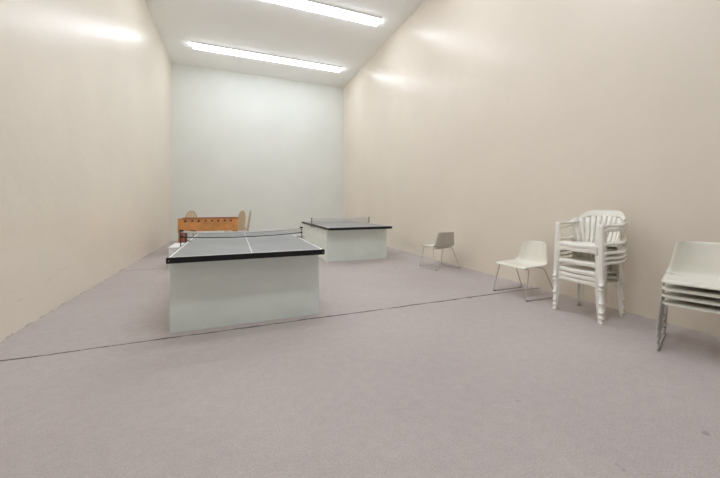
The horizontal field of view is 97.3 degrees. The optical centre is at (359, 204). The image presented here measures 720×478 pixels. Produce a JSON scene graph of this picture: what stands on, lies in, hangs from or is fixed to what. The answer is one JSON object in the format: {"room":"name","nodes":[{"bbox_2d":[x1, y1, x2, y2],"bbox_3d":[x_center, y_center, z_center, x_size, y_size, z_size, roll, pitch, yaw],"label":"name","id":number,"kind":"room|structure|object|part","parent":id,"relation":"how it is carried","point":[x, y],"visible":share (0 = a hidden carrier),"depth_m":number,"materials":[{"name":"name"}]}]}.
{"room":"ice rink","nodes":[
{"label":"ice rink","id":0,"kind":"room"},
{"bbox_2d":[0,0,171,341],"bbox_3d":[-4.048,-1.774,4.726,0.150,6.000,13.080,0,0,-22],"label":"wall","id":1,"kind":"structure","parent":0,"point":[86,85],"depth_m":4.20,"materials":[{"name":"beige paint"}]},
{"bbox_2d":[172,63,342,240],"bbox_3d":[-3.544,-1.774,11.889,6.100,6.000,0.150,0,0,-22],"label":"wall","id":2,"kind":"structure","parent":0,"point":[271,148],"depth_m":11.66,"materials":[{"name":"grey paint"}]},
{"bbox_2d":[145,0,424,87],"bbox_3d":[-1.146,-4.849,5.885,6.400,0.150,13.080,0,0,-22],"label":"ceiling","id":3,"kind":"structure","parent":0,"point":[258,26],"depth_m":8.90,"materials":[{"name":"white paint"}]},
{"bbox_2d":[192,42,233,54],"bbox_3d":[-4.465,-4.729,9.663,1.150,0.090,0.360,0,0,-22],"label":"ceiling light","id":4,"kind":"object","parent":3,"relation":"attached to","point":[200,46],"visible":1,"depth_m":9.58,"materials":[{"name":"white paint"}]},
{"bbox_3d":[-4.465,-4.759,9.663,1.150,0.030,0.360,0,0,-22],"label":"light frame","id":5,"kind":"part","parent":4,"relation":"part of","materials":[{"name":"white paint"}]},
{"bbox_2d":[234,49,272,60],"bbox_3d":[-3.385,-4.729,10.095,1.150,0.090,0.360,0,0,-22],"label":"ceiling light","id":6,"kind":"object","parent":3,"relation":"attached to","point":[237,52],"visible":1,"depth_m":10.00,"materials":[{"name":"white plastic"}]},
{"bbox_3d":[-3.385,-4.759,10.095,1.150,0.030,0.360,0,0,-22],"label":"light frame","id":7,"kind":"part","parent":6,"relation":"part of","materials":[{"name":"white paint"}]},
{"bbox_2d":[263,0,287,5],"bbox_3d":[-2.220,-4.729,7.178,1.150,0.090,0.360,0,0,-22],"label":"ceiling light","id":8,"kind":"object","parent":3,"relation":"attached to","point":[282,2],"visible":1,"depth_m":7.32,"materials":[{"name":"white plastic"}]},
{"bbox_2d":[272,55,308,66],"bbox_3d":[-2.305,-4.729,10.526,1.150,0.090,0.360,0,0,-22],"label":"ceiling light","id":9,"kind":"object","parent":3,"relation":"attached to","point":[278,59],"visible":0.99,"depth_m":10.44,"materials":[{"name":"white plastic"}]},
{"bbox_3d":[-2.305,-4.759,10.526,1.150,0.030,0.360,0,0,-22],"label":"light frame","id":10,"kind":"part","parent":9,"relation":"part of","materials":[{"name":"white paint"}]},
{"bbox_2d":[287,0,337,16],"bbox_3d":[-1.140,-4.729,7.610,1.150,0.090,0.360,0,0,-22],"label":"ceiling light","id":11,"kind":"object","parent":3,"relation":"attached to","point":[308,5],"visible":1,"depth_m":7.54,"materials":[{"name":"white plastic"}]},
{"bbox_3d":[-1.140,-4.759,7.610,1.150,0.030,0.360,0,0,-22],"label":"light frame","id":12,"kind":"part","parent":11,"relation":"part of","materials":[{"name":"white paint"}]},
{"bbox_2d":[307,61,341,71],"bbox_3d":[-1.225,-4.729,10.957,1.150,0.090,0.360,0,0,-22],"label":"ceiling light","id":13,"kind":"object","parent":3,"relation":"attached to","point":[310,64],"visible":0.99,"depth_m":10.86,"materials":[{"name":"white plastic"}]},
{"bbox_3d":[-1.225,-4.759,10.957,1.150,0.030,0.360,0,0,-22],"label":"light frame","id":14,"kind":"part","parent":13,"relation":"part of","materials":[{"name":"white paint"}]},
{"bbox_2d":[334,7,380,25],"bbox_3d":[-0.060,-4.729,8.041,1.150,0.090,0.360,0,0,-22],"label":"ceiling light","id":15,"kind":"object","parent":3,"relation":"attached to","point":[351,15],"visible":0.96,"depth_m":7.95,"materials":[{"name":"white plastic"}]},
{"bbox_3d":[-0.060,-4.759,8.041,1.150,0.030,0.360,0,0,-22],"label":"light frame","id":16,"kind":"part","parent":15,"relation":"part of","materials":[{"name":"white paint"}]},
{"bbox_2d":[0,236,719,477],"bbox_3d":[-1.146,1.301,5.885,6.400,0.150,13.080,0,0,-22],"label":"floor","id":17,"kind":"structure","parent":0,"point":[404,368],"depth_m":2.13,"materials":[{"name":"grey carpet"}]},
{"bbox_2d":[168,243,183,269],"bbox_3d":[-3.421,1.016,6.408,0.674,0.420,0.754,0,0,-22],"label":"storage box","id":18,"kind":"object","parent":17,"relation":"on","point":[175,246],"visible":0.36,"depth_m":5.99,"materials":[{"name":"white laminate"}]},
{"bbox_3d":[-3.421,0.818,6.408,0.674,0.024,0.754,0,0,-22],"label":"lid","id":19,"kind":"part","parent":18,"relation":"part of","materials":[{"name":"white laminate"}]},
{"bbox_2d":[178,211,197,242],"bbox_3d":[-4.924,0.703,9.112,0.437,1.051,0.505,0,0,-12],"label":"wooden chair","id":20,"kind":"object","parent":17,"relation":"on","point":[189,214],"visible":0.34,"depth_m":9.31,"materials":[{"name":"brown wood"}]},
{"bbox_2d":[178,217,237,242],"bbox_3d":[-4.011,0.790,8.466,1.404,0.871,1.180,0,0,-22],"label":"foosball table","id":21,"kind":"object","parent":17,"relation":"on","point":[196,223],"visible":0.93,"depth_m":8.13,"materials":[{"name":"orange wood"}]},
{"bbox_3d":[-4.482,0.944,7.960,0.120,0.525,0.120,0,0,-22],"label":"leg","id":22,"kind":"part","parent":21,"relation":"part of","materials":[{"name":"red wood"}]},
{"bbox_3d":[-3.879,0.526,8.136,1.400,0.310,0.028,0,0,-22],"label":"panel","id":23,"kind":"part","parent":21,"relation":"part of","materials":[{"name":"orange wood"}]},
{"bbox_3d":[-4.143,0.363,8.797,1.404,0.016,0.040,0,0,-22],"label":"rail","id":24,"kind":"part","parent":21,"relation":"part of","materials":[{"name":"orange wood"}]},
{"bbox_3d":[-3.879,0.363,8.136,1.404,0.016,0.040,0,0,-22],"label":"rail","id":25,"kind":"part","parent":21,"relation":"part of","materials":[{"name":"orange wood"}]},
{"bbox_2d":[225,210,245,231],"bbox_3d":[-3.708,0.703,9.475,0.437,1.051,0.505,0,0,30],"label":"wooden chair","id":26,"kind":"object","parent":17,"relation":"on","point":[242,216],"visible":0.66,"depth_m":9.61,"materials":[{"name":"brown wood"}]},
{"bbox_2d":[166,227,324,332],"bbox_3d":[-1.590,0.777,4.392,1.599,0.897,2.743,0,0,-22],"label":"table","id":27,"kind":"object","parent":17,"relation":"on","point":[218,279],"visible":1,"depth_m":3.29,"materials":[{"name":"white paint"}]},
{"bbox_3d":[-1.590,0.431,4.394,1.576,0.046,0.010,0,0,-22],"label":"net cord","id":28,"kind":"part","parent":27,"relation":"part of","materials":[{"name":"white fabric"}]},
{"bbox_3d":[-1.140,0.864,3.292,1.451,0.724,0.019,0,0,-22],"label":"panel","id":29,"kind":"part","parent":27,"relation":"part of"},
{"bbox_2d":[243,210,250,230],"bbox_3d":[-3.878,0.703,10.515,0.505,1.051,0.437,0,0,-27],"label":"wooden chair","id":30,"kind":"object","parent":17,"relation":"on","point":[249,217],"visible":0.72,"depth_m":10.55,"materials":[{"name":"brown wood"}]},
{"bbox_2d":[302,217,391,261],"bbox_3d":[-0.473,0.774,8.047,1.555,0.904,2.743,0,0,-22],"label":"table","id":31,"kind":"object","parent":17,"relation":"on","point":[342,240],"visible":1,"depth_m":7.06,"materials":[{"name":"white paint"}]},
{"bbox_3d":[-1.115,0.864,7.792,0.019,0.724,2.202,0,0,-22],"label":"panel","id":32,"kind":"part","parent":31,"relation":"part of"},
{"bbox_3d":[-0.053,0.864,7.021,1.420,0.724,0.019,0,0,-22],"label":"panel","id":33,"kind":"part","parent":31,"relation":"part of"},
{"bbox_2d":[420,232,459,270],"bbox_3d":[1.552,0.871,6.187,0.551,0.711,0.565,0,0,-25],"label":"chair","id":34,"kind":"object","parent":17,"relation":"on","point":[444,240],"visible":1,"depth_m":5.98,"materials":[{"name":"grey plastic"}]},
{"bbox_3d":[1.425,1.029,6.133,0.275,0.395,0.557,0,0,-25],"label":"sled leg","id":35,"kind":"part","parent":34,"relation":"part of","materials":[{"name":"silver metal"}]},
{"bbox_3d":[1.556,0.674,6.176,0.493,0.318,0.542,0,0,-25],"label":"shell seat","id":36,"kind":"part","parent":34,"relation":"part of","materials":[{"name":"white plastic"}]},
{"bbox_3d":[1.675,1.029,6.248,0.275,0.395,0.557,0,0,-25],"label":"sled leg","id":37,"kind":"part","parent":34,"relation":"part of","materials":[{"name":"silver metal"}]},
{"bbox_2d":[493,241,552,301],"bbox_3d":[2.245,0.871,4.342,0.565,0.711,0.551,0,0,-22],"label":"chair","id":38,"kind":"object","parent":17,"relation":"on","point":[532,254],"visible":0.97,"depth_m":4.42,"materials":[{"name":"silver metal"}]},
{"bbox_3d":[2.190,1.029,4.468,0.557,0.395,0.275,0,0,-22],"label":"sled leg","id":39,"kind":"part","parent":38,"relation":"part of","materials":[{"name":"silver metal"}]},
{"bbox_3d":[2.255,0.674,4.346,0.542,0.318,0.493,0,0,-22],"label":"shell seat","id":40,"kind":"part","parent":38,"relation":"part of","materials":[{"name":"white plastic"}]},
{"bbox_3d":[2.292,1.029,4.213,0.557,0.395,0.275,0,0,-22],"label":"sled leg","id":41,"kind":"part","parent":38,"relation":"part of","materials":[{"name":"silver metal"}]},
{"bbox_2d":[552,251,626,324],"bbox_3d":[2.611,0.838,3.579,0.535,0.776,0.579,0,0,-22],"label":"armchair","id":42,"kind":"object","parent":17,"relation":"on","point":[580,283],"visible":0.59,"depth_m":3.45,"materials":[{"name":"white plastic"}]},
{"bbox_3d":[2.325,0.908,3.711,0.102,0.636,0.092,0,0,-22],"label":"leg","id":43,"kind":"part","parent":42,"relation":"part of","materials":[{"name":"white plastic"}]},
{"bbox_3d":[2.653,1.026,3.829,0.084,0.400,0.078,0,0,19],"label":"leg","id":44,"kind":"part","parent":42,"relation":"part of","materials":[{"name":"white plastic"}]},
{"bbox_3d":[2.565,0.847,3.560,0.415,0.080,0.445,0,0,-22],"label":"seat","id":45,"kind":"part","parent":42,"relation":"part of","materials":[{"name":"white plastic"}]},
{"bbox_2d":[552,250,626,319],"bbox_3d":[2.611,0.788,3.579,0.535,0.776,0.579,0,0,-22],"label":"armchair","id":46,"kind":"object","parent":42,"relation":"on","point":[623,255],"visible":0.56,"depth_m":3.40,"materials":[{"name":"white plastic"}]},
{"bbox_3d":[2.325,0.858,3.711,0.102,0.636,0.092,0,0,-22],"label":"leg","id":47,"kind":"part","parent":46,"relation":"part of","materials":[{"name":"white plastic"}]},
{"bbox_3d":[2.565,0.797,3.560,0.415,0.080,0.445,0,0,-22],"label":"seat","id":48,"kind":"part","parent":46,"relation":"part of","materials":[{"name":"white plastic"}]},
{"bbox_2d":[552,243,626,314],"bbox_3d":[2.611,0.734,3.579,0.535,0.776,0.579,0,0,-22],"label":"armchair","id":49,"kind":"object","parent":46,"relation":"on","point":[584,270],"visible":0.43,"depth_m":3.42,"materials":[{"name":"white plastic"}]},
{"bbox_3d":[2.325,0.804,3.711,0.102,0.636,0.092,0,0,-22],"label":"leg","id":50,"kind":"part","parent":49,"relation":"part of","materials":[{"name":"white plastic"}]},
{"bbox_3d":[2.565,0.743,3.560,0.415,0.080,0.445,0,0,-22],"label":"seat","id":51,"kind":"part","parent":49,"relation":"part of","materials":[{"name":"white plastic"}]},
{"bbox_2d":[552,226,626,304],"bbox_3d":[2.611,0.640,3.579,0.535,0.776,0.579,0,0,-22],"label":"armchair","id":52,"kind":"object","parent":49,"relation":"on","point":[585,260],"visible":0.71,"depth_m":3.44,"materials":[{"name":"white plastic"}]},
{"bbox_3d":[2.325,0.710,3.711,0.102,0.636,0.092,0,0,-22],"label":"leg","id":53,"kind":"part","parent":52,"relation":"part of","materials":[{"name":"white plastic"}]},
{"bbox_3d":[2.485,0.386,3.804,0.385,0.093,0.055,0,0,-25],"label":"armrest","id":54,"kind":"part","parent":52,"relation":"part of","materials":[{"name":"white plastic"}]},
{"bbox_3d":[2.565,0.649,3.560,0.415,0.080,0.445,0,0,-22],"label":"seat","id":55,"kind":"part","parent":52,"relation":"part of","materials":[{"name":"white plastic"}]},
{"bbox_2d":[552,216,626,290],"bbox_3d":[2.611,0.496,3.579,0.535,0.776,0.579,0,0,-22],"label":"armchair","id":56,"kind":"object","parent":52,"relation":"on","point":[621,229],"visible":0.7,"depth_m":3.44,"materials":[{"name":"white plastic"}]},
{"bbox_3d":[2.325,0.566,3.711,0.102,0.636,0.092,0,0,-22],"label":"leg","id":57,"kind":"part","parent":56,"relation":"part of","materials":[{"name":"white plastic"}]},
{"bbox_3d":[2.485,0.241,3.804,0.385,0.093,0.055,0,0,-25],"label":"armrest","id":58,"kind":"part","parent":56,"relation":"part of","materials":[{"name":"white plastic"}]},
{"bbox_3d":[2.565,0.505,3.560,0.415,0.080,0.445,0,0,-22],"label":"seat","id":59,"kind":"part","parent":56,"relation":"part of","materials":[{"name":"white plastic"}]},
{"bbox_2d":[552,210,626,286],"bbox_3d":[2.611,0.453,3.579,0.535,0.776,0.579,0,0,-22],"label":"armchair","id":60,"kind":"object","parent":56,"relation":"on","point":[600,238],"visible":0.9,"depth_m":3.59,"materials":[{"name":"white plastic"}]},
{"bbox_3d":[2.325,0.523,3.711,0.102,0.636,0.092,0,0,-22],"label":"leg","id":61,"kind":"part","parent":60,"relation":"part of","materials":[{"name":"white plastic"}]},
{"bbox_3d":[2.485,0.199,3.804,0.385,0.093,0.055,0,0,-25],"label":"armrest","id":62,"kind":"part","parent":60,"relation":"part of","materials":[{"name":"white plastic"}]},
{"bbox_3d":[2.565,0.462,3.560,0.415,0.080,0.445,0,0,-22],"label":"seat","id":63,"kind":"part","parent":60,"relation":"part of","materials":[{"name":"white plastic"}]},
{"bbox_3d":[2.495,0.523,3.285,0.102,0.636,0.092,0,0,-22],"label":"leg","id":64,"kind":"part","parent":60,"relation":"part of","materials":[{"name":"white plastic"}]},
{"bbox_3d":[2.800,0.142,3.654,0.127,0.154,0.522,0,0,-22],"label":"backrest","id":65,"kind":"part","parent":60,"relation":"part of","materials":[{"name":"white plastic"}]},
{"bbox_3d":[2.676,0.198,3.328,0.387,0.095,0.055,0,0,-19],"label":"armrest","id":66,"kind":"part","parent":60,"relation":"part of","materials":[{"name":"white plastic"}]},
{"bbox_3d":[2.814,0.641,3.426,0.078,0.400,0.084,0,0,28],"label":"leg","id":67,"kind":"part","parent":60,"relation":"part of","materials":[{"name":"white plastic"}]},
{"bbox_3d":[2.495,0.566,3.285,0.102,0.636,0.092,0,0,-22],"label":"leg","id":68,"kind":"part","parent":56,"relation":"part of","materials":[{"name":"white plastic"}]},
{"bbox_3d":[2.676,0.241,3.328,0.387,0.095,0.055,0,0,-19],"label":"armrest","id":69,"kind":"part","parent":56,"relation":"part of","materials":[{"name":"white plastic"}]},
{"bbox_3d":[2.495,0.710,3.285,0.102,0.636,0.092,0,0,-22],"label":"leg","id":70,"kind":"part","parent":52,"relation":"part of","materials":[{"name":"white plastic"}]},
{"bbox_3d":[2.676,0.385,3.328,0.387,0.095,0.055,0,0,-19],"label":"armrest","id":71,"kind":"part","parent":52,"relation":"part of","materials":[{"name":"white plastic"}]},
{"bbox_3d":[2.814,0.828,3.426,0.078,0.400,0.084,0,0,28],"label":"leg","id":72,"kind":"part","parent":52,"relation":"part of","materials":[{"name":"white plastic"}]},
{"bbox_3d":[2.495,0.804,3.285,0.102,0.636,0.092,0,0,-22],"label":"leg","id":73,"kind":"part","parent":49,"relation":"part of","materials":[{"name":"white plastic"}]},
{"bbox_3d":[2.676,0.479,3.328,0.387,0.095,0.055,0,0,-19],"label":"armrest","id":74,"kind":"part","parent":49,"relation":"part of","materials":[{"name":"white plastic"}]},
{"bbox_3d":[2.814,0.922,3.426,0.078,0.400,0.084,0,0,28],"label":"leg","id":75,"kind":"part","parent":49,"relation":"part of","materials":[{"name":"white plastic"}]},
{"bbox_3d":[2.495,0.858,3.285,0.102,0.636,0.092,0,0,-22],"label":"leg","id":76,"kind":"part","parent":46,"relation":"part of","materials":[{"name":"white plastic"}]},
{"bbox_3d":[2.676,0.533,3.328,0.387,0.095,0.055,0,0,-19],"label":"armrest","id":77,"kind":"part","parent":46,"relation":"part of","materials":[{"name":"white plastic"}]},
{"bbox_3d":[2.814,0.976,3.426,0.078,0.400,0.084,0,0,28],"label":"leg","id":78,"kind":"part","parent":46,"relation":"part of","materials":[{"name":"white plastic"}]},
{"bbox_3d":[2.495,0.908,3.285,0.102,0.636,0.092,0,0,-22],"label":"leg","id":79,"kind":"part","parent":42,"relation":"part of","materials":[{"name":"white plastic"}]},
{"bbox_3d":[2.676,0.583,3.328,0.387,0.095,0.055,0,0,-19],"label":"armrest","id":80,"kind":"part","parent":42,"relation":"part of","materials":[{"name":"white plastic"}]},
{"bbox_3d":[2.814,1.026,3.426,0.078,0.400,0.084,0,0,28],"label":"leg","id":81,"kind":"part","parent":42,"relation":"part of","materials":[{"name":"white plastic"}]},
{"bbox_2d":[657,298,719,350],"bbox_3d":[2.868,0.871,2.626,0.565,0.711,0.551,0,0,-42],"label":"chair","id":82,"kind":"object","parent":17,"relation":"on","point":[668,302],"visible":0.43,"depth_m":2.58,"materials":[{"name":"white plastic"}]},
{"bbox_3d":[2.774,1.029,2.727,0.557,0.395,0.275,0,0,-42],"label":"sled leg","id":83,"kind":"part","parent":82,"relation":"part of","materials":[{"name":"silver metal"}]},
{"bbox_2d":[657,291,719,343],"bbox_3d":[2.860,0.809,2.620,0.565,0.711,0.551,0,0,-42],"label":"chair","id":84,"kind":"object","parent":82,"relation":"on","point":[667,294],"visible":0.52,"depth_m":2.57,"materials":[{"name":"white plastic"}]},
{"bbox_3d":[2.766,0.967,2.720,0.557,0.395,0.275,0,0,-42],"label":"sled leg","id":85,"kind":"part","parent":84,"relation":"part of","materials":[{"name":"silver metal"}]},
{"bbox_2d":[656,284,719,336],"bbox_3d":[2.853,0.748,2.613,0.565,0.711,0.551,0,0,-42],"label":"chair","id":86,"kind":"object","parent":84,"relation":"on","point":[667,287],"visible":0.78,"depth_m":2.56,"materials":[{"name":"white plastic"}]},
{"bbox_3d":[2.759,0.906,2.713,0.557,0.395,0.275,0,0,-42],"label":"sled leg","id":87,"kind":"part","parent":86,"relation":"part of","materials":[{"name":"silver metal"}]},
{"bbox_2d":[656,241,719,329],"bbox_3d":[2.845,0.686,2.607,0.565,0.711,0.551,0,0,-42],"label":"chair","id":88,"kind":"object","parent":86,"relation":"on","point":[696,264],"visible":0.95,"depth_m":2.77,"materials":[{"name":"white plastic"}]},
{"bbox_3d":[2.751,0.844,2.707,0.557,0.395,0.275,0,0,-42],"label":"sled leg","id":89,"kind":"part","parent":88,"relation":"part of","materials":[{"name":"silver metal"}]},
{"bbox_3d":[2.854,0.490,2.614,0.542,0.318,0.493,0,0,-42],"label":"shell seat","id":90,"kind":"part","parent":88,"relation":"part of","materials":[{"name":"white plastic"}]},
{"bbox_3d":[2.861,0.551,2.620,0.542,0.318,0.493,0,0,-42],"label":"shell seat","id":91,"kind":"part","parent":86,"relation":"part of","materials":[{"name":"white plastic"}]},
{"bbox_3d":[2.869,0.613,2.627,0.542,0.318,0.493,0,0,-42],"label":"shell seat","id":92,"kind":"part","parent":84,"relation":"part of","materials":[{"name":"white plastic"}]},
{"bbox_3d":[2.876,0.674,2.634,0.542,0.318,0.493,0,0,-42],"label":"shell seat","id":93,"kind":"part","parent":82,"relation":"part of","materials":[{"name":"white plastic"}]},
{"bbox_2d":[343,0,719,336],"bbox_3d":[1.756,-1.774,7.044,0.150,6.000,13.080,0,0,-22],"label":"wall","id":94,"kind":"structure","parent":0,"point":[493,124],"depth_m":4.59,"materials":[{"name":"beige paint"}]}
]}

